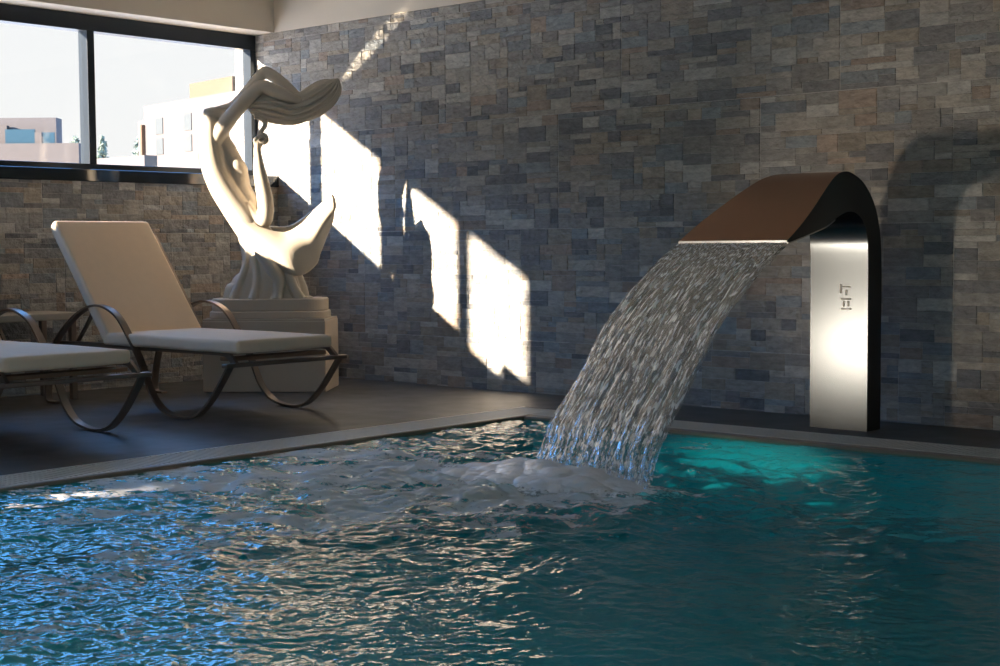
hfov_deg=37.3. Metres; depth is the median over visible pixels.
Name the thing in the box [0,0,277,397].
wall
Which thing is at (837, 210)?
spout
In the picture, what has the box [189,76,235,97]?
annex
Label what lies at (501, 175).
wall
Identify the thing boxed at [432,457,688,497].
foam
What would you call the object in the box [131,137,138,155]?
tree
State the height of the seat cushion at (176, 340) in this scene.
0.089 m
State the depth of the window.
10.69 m
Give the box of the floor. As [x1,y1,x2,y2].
[0,378,999,474]
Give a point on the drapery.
(275, 259)
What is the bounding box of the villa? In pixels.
[0,118,80,162]
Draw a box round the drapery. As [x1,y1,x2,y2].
[223,194,335,299]
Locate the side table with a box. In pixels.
[0,311,82,398]
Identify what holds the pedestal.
on the floor
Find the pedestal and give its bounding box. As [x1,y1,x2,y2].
[202,316,338,391]
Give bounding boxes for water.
[0,419,999,665]
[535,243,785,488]
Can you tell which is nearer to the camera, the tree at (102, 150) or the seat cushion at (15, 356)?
the seat cushion at (15, 356)
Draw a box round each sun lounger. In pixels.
[0,308,151,431]
[45,221,347,419]
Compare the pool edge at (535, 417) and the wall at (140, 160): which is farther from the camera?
the wall at (140, 160)
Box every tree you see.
[69,136,79,142]
[97,135,108,158]
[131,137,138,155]
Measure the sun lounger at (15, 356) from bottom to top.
1.172 m
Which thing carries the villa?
on the ground
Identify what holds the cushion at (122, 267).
on the sun lounger at (129, 286)
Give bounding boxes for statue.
[198,66,341,318]
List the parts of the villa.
glass rail, rail post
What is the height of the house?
5.800 m
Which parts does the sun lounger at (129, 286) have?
leg, rail, leg, frame, rail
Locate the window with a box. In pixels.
[0,3,278,186]
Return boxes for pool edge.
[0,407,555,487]
[0,415,999,491]
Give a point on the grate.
(722, 428)
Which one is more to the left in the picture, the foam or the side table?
the side table
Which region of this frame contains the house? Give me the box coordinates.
[138,91,236,167]
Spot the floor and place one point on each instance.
(36, 434)
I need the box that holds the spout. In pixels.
[679,171,881,431]
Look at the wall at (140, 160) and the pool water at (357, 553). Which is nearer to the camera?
the pool water at (357, 553)
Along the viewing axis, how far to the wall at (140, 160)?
29.17 m
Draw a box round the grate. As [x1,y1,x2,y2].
[529,410,999,458]
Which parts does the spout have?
plate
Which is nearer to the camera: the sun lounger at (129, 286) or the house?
the sun lounger at (129, 286)
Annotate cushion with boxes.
[0,340,129,372]
[51,221,200,338]
[103,328,331,353]
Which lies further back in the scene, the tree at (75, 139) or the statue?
the tree at (75, 139)
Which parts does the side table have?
leg, leg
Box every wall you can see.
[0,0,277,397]
[97,155,156,165]
[235,0,999,430]

